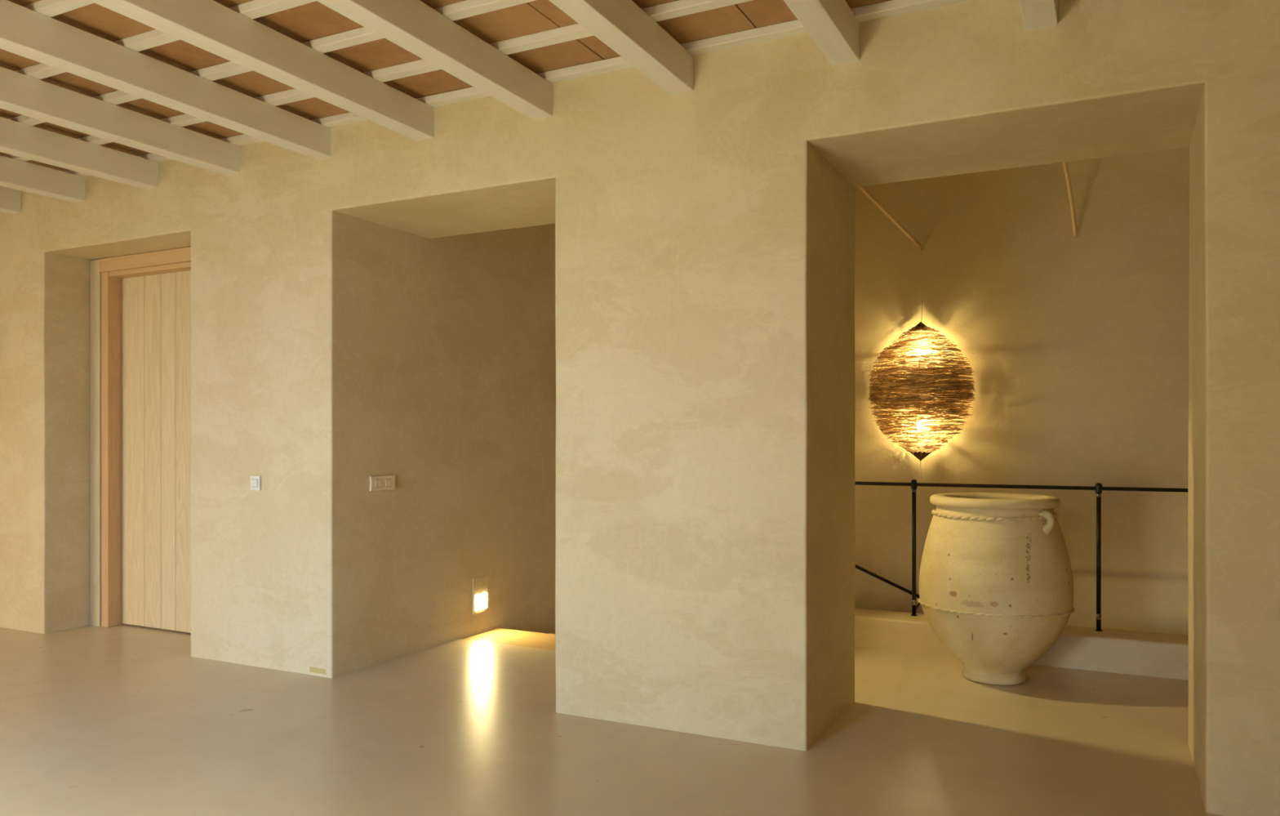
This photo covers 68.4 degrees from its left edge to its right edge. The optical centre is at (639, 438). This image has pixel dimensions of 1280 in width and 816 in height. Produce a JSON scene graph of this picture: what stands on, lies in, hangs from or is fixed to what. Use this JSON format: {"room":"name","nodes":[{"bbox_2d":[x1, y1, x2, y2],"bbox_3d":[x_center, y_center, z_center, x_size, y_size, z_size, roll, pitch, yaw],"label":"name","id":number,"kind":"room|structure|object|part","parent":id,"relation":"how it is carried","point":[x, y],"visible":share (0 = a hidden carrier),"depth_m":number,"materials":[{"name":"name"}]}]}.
{"room":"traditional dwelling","nodes":[
{"label":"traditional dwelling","id":0,"kind":"room"},
{"bbox_2d":[0,0,891,171],"bbox_3d":[-2.645,-1.865,2.750,12.000,0.026,5.662,0,0,27],"label":"ceiling","id":1,"kind":"structure","parent":0,"point":[313,20],"depth_m":4.42,"materials":[{"name":"ceramic"}]},
{"bbox_2d":[0,186,20,213],"bbox_3d":[-5.760,-1.730,4.545,0.120,0.166,5.310,0,0,27],"label":"ceiling beam","id":2,"kind":"structure","parent":1,"relation":"attached to","point":[10,198],"depth_m":6.81,"materials":[{"name":"white paint"}]},
{"bbox_2d":[0,155,85,202],"bbox_3d":[-5.090,-1.730,4.207,0.120,0.166,5.310,0,0,27],"label":"ceiling beam","id":3,"kind":"structure","parent":1,"relation":"attached to","point":[15,174],"depth_m":6.27,"materials":[{"name":"white paint"}]},
{"bbox_2d":[23,0,93,17],"bbox_3d":[-2.112,-1.833,3.807,11.980,0.038,0.068,0,0,27],"label":"batten","id":4,"kind":"object","parent":1,"relation":"attached to","point":[50,8],"visible":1,"depth_m":3.97,"materials":[{"name":"beige wood"}]},
{"bbox_2d":[0,116,158,189],"bbox_3d":[-4.404,-1.730,3.861,0.120,0.166,5.310,0,0,27],"label":"ceiling beam","id":5,"kind":"structure","parent":1,"relation":"attached to","point":[17,139],"depth_m":5.70,"materials":[{"name":"white paint"}]},
{"bbox_2d":[0,66,239,175],"bbox_3d":[-3.727,-1.730,3.520,0.120,0.166,5.310,0,0,27],"label":"ceiling beam","id":6,"kind":"structure","parent":1,"relation":"attached to","point":[20,93],"depth_m":5.11,"materials":[{"name":"white paint"}]},
{"bbox_2d":[0,0,330,159],"bbox_3d":[-3.049,-1.730,3.178,0.120,0.166,5.310,0,0,27],"label":"ceiling beam","id":7,"kind":"structure","parent":1,"relation":"attached to","point":[26,33],"depth_m":4.48,"materials":[{"name":"white paint"}]},
{"bbox_2d":[14,0,316,79],"bbox_3d":[-1.930,-1.833,4.168,11.980,0.038,0.068,0,0,27],"label":"batten","id":8,"kind":"object","parent":1,"relation":"attached to","point":[254,9],"visible":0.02,"depth_m":4.28,"materials":[{"name":"beige wood"}]},
{"bbox_2d":[88,0,434,140],"bbox_3d":[-2.369,-1.730,2.835,0.120,0.166,5.310,0,0,27],"label":"ceiling beam","id":9,"kind":"structure","parent":1,"relation":"attached to","point":[211,26],"depth_m":4.23,"materials":[{"name":"white paint"}]},
{"bbox_2d":[8,0,536,125],"bbox_3d":[-1.748,-1.833,4.530,11.980,0.038,0.068,0,0,27],"label":"batten","id":10,"kind":"object","parent":1,"relation":"attached to","point":[468,8],"visible":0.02,"depth_m":4.32,"materials":[{"name":"beige wood"}]},
{"bbox_2d":[3,0,753,161],"bbox_3d":[-1.565,-1.833,4.892,11.980,0.038,0.068,0,0,27],"label":"batten","id":11,"kind":"object","parent":1,"relation":"attached to","point":[678,8],"visible":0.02,"depth_m":4.37,"materials":[{"name":"beige wood"}]},
{"bbox_2d":[315,0,552,119],"bbox_3d":[-1.687,-1.730,2.491,0.120,0.166,5.310,0,0,27],"label":"ceiling beam","id":12,"kind":"structure","parent":1,"relation":"attached to","point":[414,26],"depth_m":4.11,"materials":[{"name":"white paint"}]},
{"bbox_2d":[65,0,970,177],"bbox_3d":[-1.383,-1.833,5.253,11.980,0.038,0.068,0,0,27],"label":"batten","id":13,"kind":"object","parent":1,"relation":"attached to","point":[893,7],"visible":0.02,"depth_m":4.41,"materials":[{"name":"beige wood"}]},
{"bbox_2d":[548,0,693,94],"bbox_3d":[-0.987,-1.730,2.138,0.120,0.166,5.310,0,0,27],"label":"ceiling beam","id":14,"kind":"structure","parent":1,"relation":"attached to","point":[623,26],"depth_m":3.99,"materials":[{"name":"white paint"}]},
{"bbox_2d":[783,0,859,65],"bbox_3d":[-0.282,-1.730,1.783,0.120,0.166,5.310,0,0,27],"label":"ceiling beam","id":15,"kind":"structure","parent":1,"relation":"attached to","point":[832,24],"depth_m":3.84,"materials":[{"name":"white paint"}]},
{"bbox_2d":[1018,0,1057,30],"bbox_3d":[0.425,-1.730,1.427,0.120,0.166,5.310,0,0,27],"label":"ceiling beam","id":16,"kind":"structure","parent":1,"relation":"attached to","point":[1036,14],"depth_m":3.66,"materials":[{"name":"white paint"}]},
{"bbox_2d":[429,223,555,647],"bbox_3d":[-0.862,0.800,7.367,0.006,5.802,2.424,0,0,27],"label":"wall","id":17,"kind":"structure","parent":0,"point":[492,324],"depth_m":6.91,"materials":[{"name":"paint"}]},
{"bbox_2d":[472,574,488,613],"bbox_3d":[-1.149,1.127,6.797,0.010,0.257,0.190,0,0,27],"label":"step light","id":18,"kind":"object","parent":17,"relation":"attached to","point":[480,584],"visible":1,"depth_m":6.79,"materials":[{"name":"paint"}]},
{"bbox_2d":[475,592,487,609],"bbox_3d":[-1.149,1.177,6.797,0.010,0.108,0.138,0,0,27],"label":"diffuser","id":19,"kind":"object","parent":18,"relation":"attached to","point":[481,599],"depth_m":6.79,"materials":[{"name":"beige plastic"}]},
{"bbox_2d":[0,623,1225,815],"bbox_3d":[-1.999,1.475,4.032,12.000,0.150,7.800,0,0,27],"label":"floor","id":20,"kind":"structure","parent":0,"point":[122,719],"depth_m":4.25,"materials":[{"name":"beige concrete"}]},
{"bbox_2d":[462,627,555,649],"bbox_3d":[1.056,2.272,6.580,4.119,1.736,2.078,0,0,27],"label":"staircase","id":21,"kind":"structure","parent":20,"relation":"attached to","point":[498,635],"depth_m":6.61,"materials":[{"name":"beige concrete"}]},
{"bbox_2d":[917,492,1074,684],"bbox_3d":[2.068,0.867,5.500,0.856,1.064,0.848,0,0,13],"label":"clay jar","id":22,"kind":"object","parent":20,"relation":"on","point":[996,580],"visible":1,"depth_m":5.19,"materials":[{"name":"beige ceramic"}]},
{"bbox_3d":[2.233,0.470,5.203,0.064,0.148,0.117,0,0,-19],"label":"lug handle","id":23,"kind":"part","parent":22,"relation":"part of","materials":[{"name":"ceramic"}]},
{"bbox_2d":[854,608,1188,679],"bbox_3d":[2.114,1.496,6.168,4.283,0.607,0.324,0,0,27],"label":"ledge","id":24,"kind":"structure","parent":20,"relation":"on","point":[1164,655],"depth_m":5.72,"materials":[{"name":"paint"}]},
{"bbox_2d":[854,479,1188,631],"bbox_3d":[2.136,0.736,6.213,4.280,0.919,0.044,0,0,27],"label":"railing","id":25,"kind":"object","parent":24,"relation":"on","point":[1098,487],"visible":0.7,"depth_m":5.97,"materials":[{"name":"metal"}]},
{"bbox_3d":[1.851,0.764,6.358,0.027,0.862,0.027,0,0,27],"label":"post","id":26,"kind":"part","parent":25,"relation":"part of","materials":[{"name":"metal"}]},
{"bbox_3d":[2.136,0.311,6.213,4.280,0.024,0.024,0,0,27],"label":"handrail","id":27,"kind":"part","parent":25,"relation":"part of","materials":[{"name":"metal"}]},
{"bbox_3d":[2.852,0.764,5.853,0.027,0.862,0.027,0,0,27],"label":"post","id":28,"kind":"part","parent":25,"relation":"part of","materials":[{"name":"metal"}]},
{"bbox_2d":[0,0,1279,815],"bbox_3d":[-1.171,-0.286,5.675,12.005,3.372,0.888,0,0,27],"label":"wall","id":29,"kind":"structure","parent":0,"point":[705,557],"depth_m":4.59,"materials":[{"name":"paint"}]},
{"bbox_2d":[89,246,191,632],"bbox_3d":[-3.387,0.035,6.767,1.549,2.738,0.174,0,0,27],"label":"door","id":30,"kind":"structure","parent":29,"relation":"in","point":[140,304],"depth_m":6.95,"materials":[{"name":"brown wood"}]},
{"bbox_3d":[-3.387,0.035,6.767,1.549,2.738,0.173,0,0,27],"label":"casing","id":31,"kind":"part","parent":30,"relation":"part of","materials":[{"name":"brown wood"}]},
{"bbox_2d":[249,475,261,489],"bbox_3d":[-2.358,0.274,5.769,0.086,0.088,0.014,0,0,27],"label":"light switch","id":32,"kind":"object","parent":29,"relation":"attached to","point":[255,481],"visible":1,"depth_m":5.76,"materials":[{"name":"white plastic"}]},
{"bbox_2d":[368,475,395,490],"bbox_3d":[-1.609,0.278,5.857,0.014,0.090,0.226,0,0,27],"label":"light switch","id":33,"kind":"object","parent":29,"relation":"attached to","point":[385,482],"visible":1,"depth_m":5.86,"materials":[{"name":"beige plastic"}]},
{"bbox_2d":[854,146,1189,635],"bbox_3d":[2.065,0.800,7.246,5.542,5.803,0.006,0,0,27],"label":"wall","id":34,"kind":"structure","parent":0,"point":[1076,348],"depth_m":6.78,"materials":[{"name":"paint"}]},
{"bbox_2d":[855,564,919,609],"bbox_3d":[1.120,0.751,7.678,2.521,1.128,0.095,0,0,27],"label":"wall handrail","id":35,"kind":"object","parent":34,"relation":"attached to","point":[860,567],"visible":0.2,"depth_m":7.23,"materials":[{"name":"metal"}]},
{"bbox_2d":[867,303,976,466],"bbox_3d":[2.083,-0.372,7.061,0.799,1.370,0.316,0,0,27],"label":"wall lamp","id":36,"kind":"object","parent":34,"relation":"attached to","point":[913,381],"visible":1,"depth_m":6.99,"materials":[{"name":"brown wicker"}]},
{"bbox_3d":[1.520,-2.160,6.166,5.537,0.120,2.620,0,0,27],"label":"ceiling","id":37,"kind":"structure","parent":0,"visible":0},
{"bbox_2d":[858,186,923,249],"bbox_3d":[1.608,-1.774,6.748,1.430,0.674,0.025,0,0,-39],"label":"cord","id":38,"kind":"object","parent":37,"relation":"hanging from","point":[900,227],"visible":0.58,"depth_m":6.94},
{"bbox_2d":[1062,161,1077,236],"bbox_3d":[2.772,-1.774,6.160,0.047,0.674,1.314,0,0,32],"label":"cord","id":39,"kind":"object","parent":37,"relation":"hanging from","point":[1064,163],"visible":0.52,"depth_m":6.39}
]}

